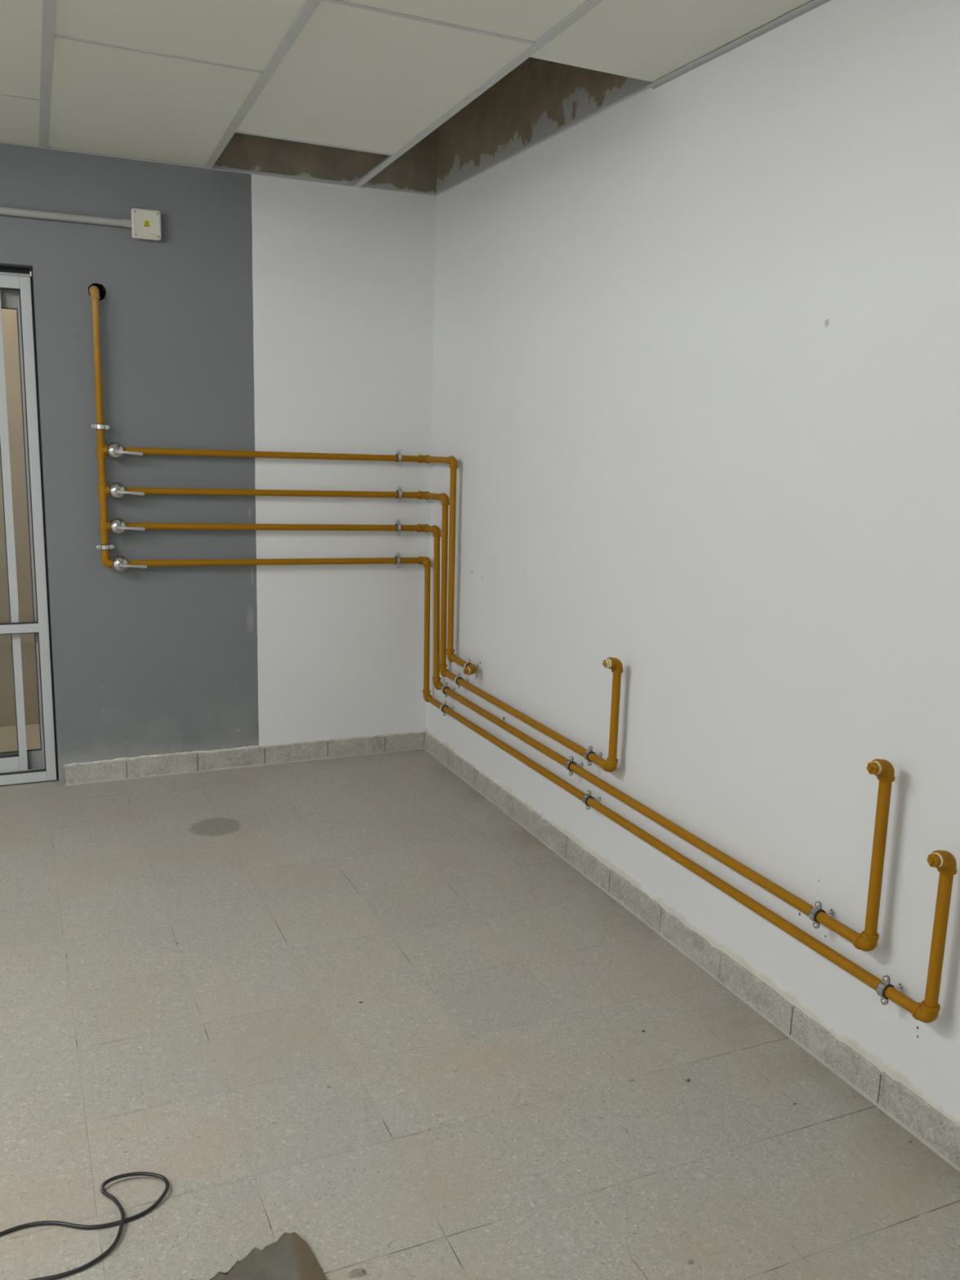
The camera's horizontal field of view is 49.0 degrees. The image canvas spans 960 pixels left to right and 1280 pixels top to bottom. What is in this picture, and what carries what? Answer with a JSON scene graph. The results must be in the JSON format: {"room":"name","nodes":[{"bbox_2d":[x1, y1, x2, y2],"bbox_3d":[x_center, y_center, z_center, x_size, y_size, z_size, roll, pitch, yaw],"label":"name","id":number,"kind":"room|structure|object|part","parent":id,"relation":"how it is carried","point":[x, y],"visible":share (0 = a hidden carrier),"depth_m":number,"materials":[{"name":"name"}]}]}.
{"room":"unfinished utility room","nodes":[
{"label":"unfinished utility room","id":0,"kind":"room"},
{"bbox_2d":[0,271,39,726],"bbox_3d":[-2.838,-0.965,4.740,6.400,2.920,0.100,-3,12,-24],"label":"wall","id":1,"kind":"structure","parent":0,"point":[9,317],"depth_m":5.08,"materials":[{"name":"beige paint"}]},
{"bbox_2d":[0,724,44,770],"bbox_3d":[-2.697,0.562,4.625,6.400,0.059,0.800,-3,12,-24],"label":"floor","id":2,"kind":"structure","parent":0,"point":[8,735],"depth_m":5.02,"materials":[{"name":"beige tile"}]},
{"bbox_2d":[0,128,437,785],"bbox_3d":[-2.816,-0.822,3.718,5.600,3.000,0.200,-3,12,-24],"label":"wall","id":3,"kind":"structure","parent":0,"point":[267,313],"depth_m":4.42,"materials":[{"name":"grey paint"}]},
{"bbox_2d":[0,266,59,791],"bbox_3d":[-2.593,-0.370,3.915,1.816,2.073,0.198,-3,12,-24],"label":"door","id":4,"kind":"structure","parent":3,"relation":"in","point":[16,286],"depth_m":4.25,"materials":[{"name":"white metal"}]},
{"bbox_3d":[-2.633,-0.353,3.912,1.662,1.955,0.026,-3,12,-24],"label":"sliding sash","id":5,"kind":"part","parent":4,"relation":"part of","materials":[{"name":"white metal"}]},
{"bbox_3d":[-2.592,-0.005,3.962,1.724,0.036,0.029,-3,12,-24],"label":"cross rail","id":6,"kind":"part","parent":4,"relation":"part of","materials":[{"name":"white metal"}]},
{"bbox_3d":[-2.222,-0.388,4.139,0.879,1.946,0.026,-3,12,-24],"label":"sliding sash","id":7,"kind":"part","parent":4,"relation":"part of","materials":[{"name":"grey metal"}]},
{"bbox_2d":[0,206,131,228],"bbox_3d":[-2.871,-1.522,3.413,3.330,0.034,0.034,-3,12,-24],"label":"conduit","id":8,"kind":"object","parent":3,"relation":"attached to","point":[125,223],"visible":1,"depth_m":3.98,"materials":[{"name":"plastic"}]},
{"bbox_2d":[90,423,109,430],"bbox_3d":[-1.494,-0.841,4.160,0.062,0.024,0.064,4,11,10],"label":"clamp","id":9,"kind":"object","parent":3,"relation":"attached to","point":[97,426],"visible":1,"depth_m":4.14,"materials":[{"name":"metal"}]},
{"bbox_2d":[88,285,112,568],"bbox_3d":[-1.520,-0.841,4.224,0.049,1.094,0.189,-3,12,-24],"label":"riser pipe","id":10,"kind":"object","parent":3,"relation":"attached to","point":[94,291],"visible":1,"depth_m":4.15,"materials":[{"name":"metal"}]},
{"bbox_2d":[106,441,142,459],"bbox_3d":[-1.416,-0.752,4.189,0.139,0.069,0.073,-3,12,-24],"label":"gas valve","id":11,"kind":"object","parent":10,"relation":"attached to","point":[115,451],"visible":1,"depth_m":4.16,"materials":[{"name":"silver metal"}]},
{"bbox_3d":[-1.390,-0.741,4.166,0.111,0.024,0.007,-3,12,-22],"label":"lever","id":12,"kind":"part","parent":11,"relation":"part of","materials":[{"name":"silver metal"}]},
{"bbox_2d":[108,482,144,499],"bbox_3d":[-1.419,-0.597,4.220,0.139,0.069,0.073,-3,12,-24],"label":"gas valve","id":13,"kind":"object","parent":10,"relation":"attached to","point":[117,491],"visible":1,"depth_m":4.19,"materials":[{"name":"silver metal"}]},
{"bbox_3d":[-1.394,-0.586,4.198,0.111,0.022,0.007,-3,12,-22],"label":"lever","id":14,"kind":"part","parent":13,"relation":"part of","materials":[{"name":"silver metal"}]},
{"bbox_2d":[96,543,114,550],"bbox_3d":[-1.507,-0.377,4.253,0.062,0.022,0.064,4,11,10],"label":"clamp","id":15,"kind":"object","parent":3,"relation":"attached to","point":[103,547],"visible":0.99,"depth_m":4.23,"materials":[{"name":"metal"}]},
{"bbox_2d":[131,208,161,240],"bbox_3d":[-1.299,-1.614,4.100,0.109,0.109,0.045,-3,12,-24],"label":"junction box","id":16,"kind":"object","parent":3,"relation":"attached to","point":[145,224],"visible":1,"depth_m":4.08,"materials":[{"name":"beige plastic"}]},
{"bbox_2d":[63,730,424,785],"bbox_3d":[-0.997,0.516,4.705,1.600,0.094,0.018,-3,12,-24],"label":"baseboard","id":17,"kind":"structure","parent":3,"relation":"attached to","point":[159,765],"depth_m":4.67,"materials":[{"name":"tile"}]},
{"bbox_2d":[124,447,476,675],"bbox_3d":[-0.714,-0.313,4.279,1.309,0.882,0.644,-3,12,-24],"label":"gas pipe","id":18,"kind":"object","parent":3,"relation":"attached to","point":[471,668],"visible":1,"depth_m":4.48,"materials":[{"name":"metal"}]},
{"bbox_2d":[463,658,479,668],"bbox_3d":[-0.035,0.111,4.406,0.063,0.069,0.024,-3,12,-24],"label":"clamp","id":19,"kind":"object","parent":18,"relation":"attached to","point":[468,660],"visible":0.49,"depth_m":4.39,"materials":[{"name":"metal"}]},
{"bbox_2d":[394,552,400,568],"bbox_3d":[-0.378,-0.362,4.774,0.025,0.069,0.063,-3,12,-24],"label":"clamp","id":20,"kind":"object","parent":3,"relation":"attached to","point":[397,554],"visible":0.92,"depth_m":4.75,"materials":[{"name":"metal"}]},
{"bbox_2d":[395,520,401,535],"bbox_3d":[-0.372,-0.508,4.746,0.022,0.069,0.063,-5,13,-23],"label":"clamp","id":21,"kind":"object","parent":3,"relation":"attached to","point":[397,522],"visible":0.94,"depth_m":4.72,"materials":[{"name":"metal"}]},
{"bbox_2d":[395,486,402,502],"bbox_3d":[-0.366,-0.652,4.718,0.024,0.069,0.063,-3,12,-24],"label":"clamp","id":22,"kind":"object","parent":3,"relation":"attached to","point":[399,497],"visible":0.94,"depth_m":4.70,"materials":[{"name":"metal"}]},
{"bbox_2d":[395,449,402,466],"bbox_3d":[-0.365,-0.810,4.685,0.022,0.069,0.063,-3,12,-24],"label":"clamp","id":23,"kind":"object","parent":3,"relation":"attached to","point":[398,454],"visible":0.91,"depth_m":4.66,"materials":[{"name":"metal"}]},
{"bbox_2d":[0,0,831,187],"bbox_3d":[-1.349,-1.427,0.312,5.900,0.642,7.250,-3,12,-24],"label":"ceiling","id":24,"kind":"structure","parent":0,"point":[166,82],"depth_m":2.88,"materials":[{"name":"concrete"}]},
{"bbox_3d":[-1.775,-1.762,3.503,0.612,0.014,0.663,-3,12,-24],"label":"panel","id":25,"kind":"part","parent":24,"relation":"part of","materials":[{"name":"white"}]},
{"bbox_3d":[-1.410,-1.580,2.646,0.626,0.014,1.265,-3,12,-24],"label":"panel","id":26,"kind":"part","parent":24,"relation":"part of","materials":[{"name":"white"}]},
{"bbox_3d":[-1.106,-1.736,3.468,0.626,0.014,1.279,-3,12,-24],"label":"panel","id":27,"kind":"part","parent":24,"relation":"part of","materials":[{"name":"white"}]},
{"bbox_3d":[-0.632,-1.496,2.331,0.609,0.014,1.258,-3,12,-24],"label":"panel","id":28,"kind":"part","parent":24,"relation":"part of","materials":[{"name":"white"}]},
{"bbox_3d":[-0.346,-1.657,3.184,0.648,0.014,1.283,-3,12,-24],"label":"panel","id":29,"kind":"part","parent":24,"relation":"part of","materials":[{"name":"white"}]},
{"bbox_3d":[0.115,-1.417,2.044,0.636,0.014,1.249,-3,12,-24],"label":"panel","id":30,"kind":"part","parent":24,"relation":"part of","materials":[{"name":"white"}]},
{"bbox_3d":[0.543,-1.466,2.350,0.489,0.014,1.265,-3,12,-24],"label":"panel","id":31,"kind":"part","parent":24,"relation":"part of","materials":[{"name":"white"}]},
{"bbox_2d":[0,749,959,1279],"bbox_3d":[-1.393,1.339,0.907,5.700,0.060,7.000,-3,12,-24],"label":"floor","id":32,"kind":"structure","parent":0,"point":[188,961],"depth_m":2.51,"materials":[{"name":"tile"}]},
{"bbox_2d":[0,1171,169,1279],"bbox_3d":[-1.055,1.159,1.672,0.345,0.014,1.237,11,14,38],"label":"power cord","id":33,"kind":"object","parent":32,"relation":"on","point":[123,1220],"visible":1,"depth_m":1.99,"materials":[{"name":"black rubber"}]},
{"bbox_2d":[191,1231,326,1279],"bbox_3d":[-0.365,1.154,1.802,0.270,0.011,0.336,-3,12,-24],"label":"scrap","id":34,"kind":"object","parent":32,"relation":"on","point":[291,1257],"visible":1,"depth_m":1.91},
{"bbox_2d":[347,1267,365,1278],"bbox_3d":[-0.222,1.141,1.905,0.032,0.007,0.020,0,11,-10],"label":"chip","id":35,"kind":"object","parent":32,"relation":"on","point":[355,1273],"visible":1,"depth_m":1.90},
{"bbox_2d":[688,1259,693,1264],"bbox_3d":[0.391,1.151,1.952,0.011,0.003,0.010,1,11,-3],"label":"chip","id":36,"kind":"object","parent":32,"relation":"on","point":[690,1261],"visible":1,"depth_m":1.95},
{"bbox_2d":[426,0,959,1119],"bbox_3d":[1.210,-0.322,1.792,0.150,3.000,7.100,-3,12,-24],"label":"wall","id":37,"kind":"structure","parent":0,"point":[695,363],"depth_m":2.80,"materials":[{"name":"white paint"}]},
{"bbox_2d":[125,487,622,772],"bbox_3d":[-0.493,-0.091,3.810,1.308,0.806,1.744,-3,12,-24],"label":"gas pipe","id":38,"kind":"object","parent":37,"relation":"attached to","point":[609,765],"visible":1,"depth_m":4.36,"materials":[{"name":"metal"}]},
{"bbox_2d":[453,672,469,688],"bbox_3d":[-0.078,0.173,4.512,0.063,0.069,0.022,-3,12,-24],"label":"clamp","id":39,"kind":"object","parent":38,"relation":"attached to","point":[459,674],"visible":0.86,"depth_m":4.50,"materials":[{"name":"metal"}]},
{"bbox_2d":[583,745,602,765],"bbox_3d":[0.377,0.384,3.508,0.063,0.069,0.022,-3,12,-24],"label":"clamp","id":40,"kind":"object","parent":38,"relation":"attached to","point":[590,748],"visible":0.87,"depth_m":3.50,"materials":[{"name":"metal"}]},
{"bbox_2d":[126,522,894,951],"bbox_3d":[-0.268,0.123,3.326,1.310,0.740,2.874,-3,12,-24],"label":"gas pipe","id":41,"kind":"object","parent":37,"relation":"attached to","point":[867,940],"visible":1,"depth_m":3.06,"materials":[{"name":"metal"}]},
{"bbox_2d":[109,517,145,534],"bbox_3d":[-1.425,-0.458,4.247,0.139,0.069,0.073,-3,12,-24],"label":"gas valve","id":42,"kind":"object","parent":41,"relation":"attached to","point":[117,526],"visible":1,"depth_m":4.22,"materials":[{"name":"silver metal"}]},
{"bbox_3d":[-1.399,-0.448,4.224,0.111,0.021,0.007,-3,12,-22],"label":"lever","id":43,"kind":"part","parent":42,"relation":"part of","materials":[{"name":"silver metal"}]},
{"bbox_2d":[441,682,455,697],"bbox_3d":[-0.139,0.220,4.656,0.063,0.069,0.022,-3,12,-24],"label":"clamp","id":44,"kind":"object","parent":41,"relation":"attached to","point":[446,684],"visible":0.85,"depth_m":4.64,"materials":[{"name":"metal"}]},
{"bbox_2d":[565,755,583,775],"bbox_3d":[0.326,0.432,3.632,0.063,0.069,0.022,-3,12,-24],"label":"clamp","id":45,"kind":"object","parent":41,"relation":"attached to","point":[571,761],"visible":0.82,"depth_m":3.62,"materials":[{"name":"metal"}]},
{"bbox_2d":[808,901,834,928],"bbox_3d":[0.822,0.659,2.537,0.063,0.069,0.022,-3,12,-24],"label":"clamp","id":46,"kind":"object","parent":41,"relation":"attached to","point":[814,911],"visible":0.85,"depth_m":2.52,"materials":[{"name":"metal"}]},
{"bbox_2d":[128,555,956,1022],"bbox_3d":[-0.231,0.258,3.269,1.311,0.676,3.057,-3,12,-24],"label":"gas pipe","id":47,"kind":"object","parent":37,"relation":"attached to","point":[927,1011],"visible":1,"depth_m":2.86,"materials":[{"name":"metal"}]},
{"bbox_2d":[111,555,146,572],"bbox_3d":[-1.427,-0.309,4.278,0.139,0.069,0.073,-3,12,-24],"label":"gas valve","id":48,"kind":"object","parent":47,"relation":"attached to","point":[119,563],"visible":1,"depth_m":4.25,"materials":[{"name":"silver metal"}]},
{"bbox_3d":[-1.401,-0.299,4.255,0.111,0.022,0.007,-3,12,-22],"label":"lever","id":49,"kind":"part","parent":48,"relation":"part of","materials":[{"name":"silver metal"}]},
{"bbox_2d":[440,700,454,715],"bbox_3d":[-0.145,0.303,4.682,0.063,0.069,0.024,-3,12,-24],"label":"clamp","id":50,"kind":"object","parent":47,"relation":"attached to","point":[442,706],"visible":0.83,"depth_m":4.67,"materials":[{"name":"metal"}]},
{"bbox_2d":[582,790,600,809],"bbox_3d":[0.375,0.535,3.534,0.063,0.069,0.024,-3,12,-24],"label":"clamp","id":51,"kind":"object","parent":47,"relation":"attached to","point":[588,795],"visible":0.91,"depth_m":3.52,"materials":[{"name":"metal"}]},
{"bbox_2d":[875,974,902,1004],"bbox_3d":[0.913,0.777,2.347,0.063,0.069,0.022,-3,11,-24],"label":"clamp","id":52,"kind":"object","parent":47,"relation":"attached to","point":[884,984],"visible":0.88,"depth_m":2.34,"materials":[{"name":"metal"}]},
{"bbox_2d":[423,728,959,1172],"bbox_3d":[0.570,0.855,3.192,0.018,0.109,4.124,-3,12,-24],"label":"baseboard","id":53,"kind":"structure","parent":37,"relation":"attached to","point":[895,1094],"depth_m":2.87,"materials":[{"name":"tile"}]}
]}

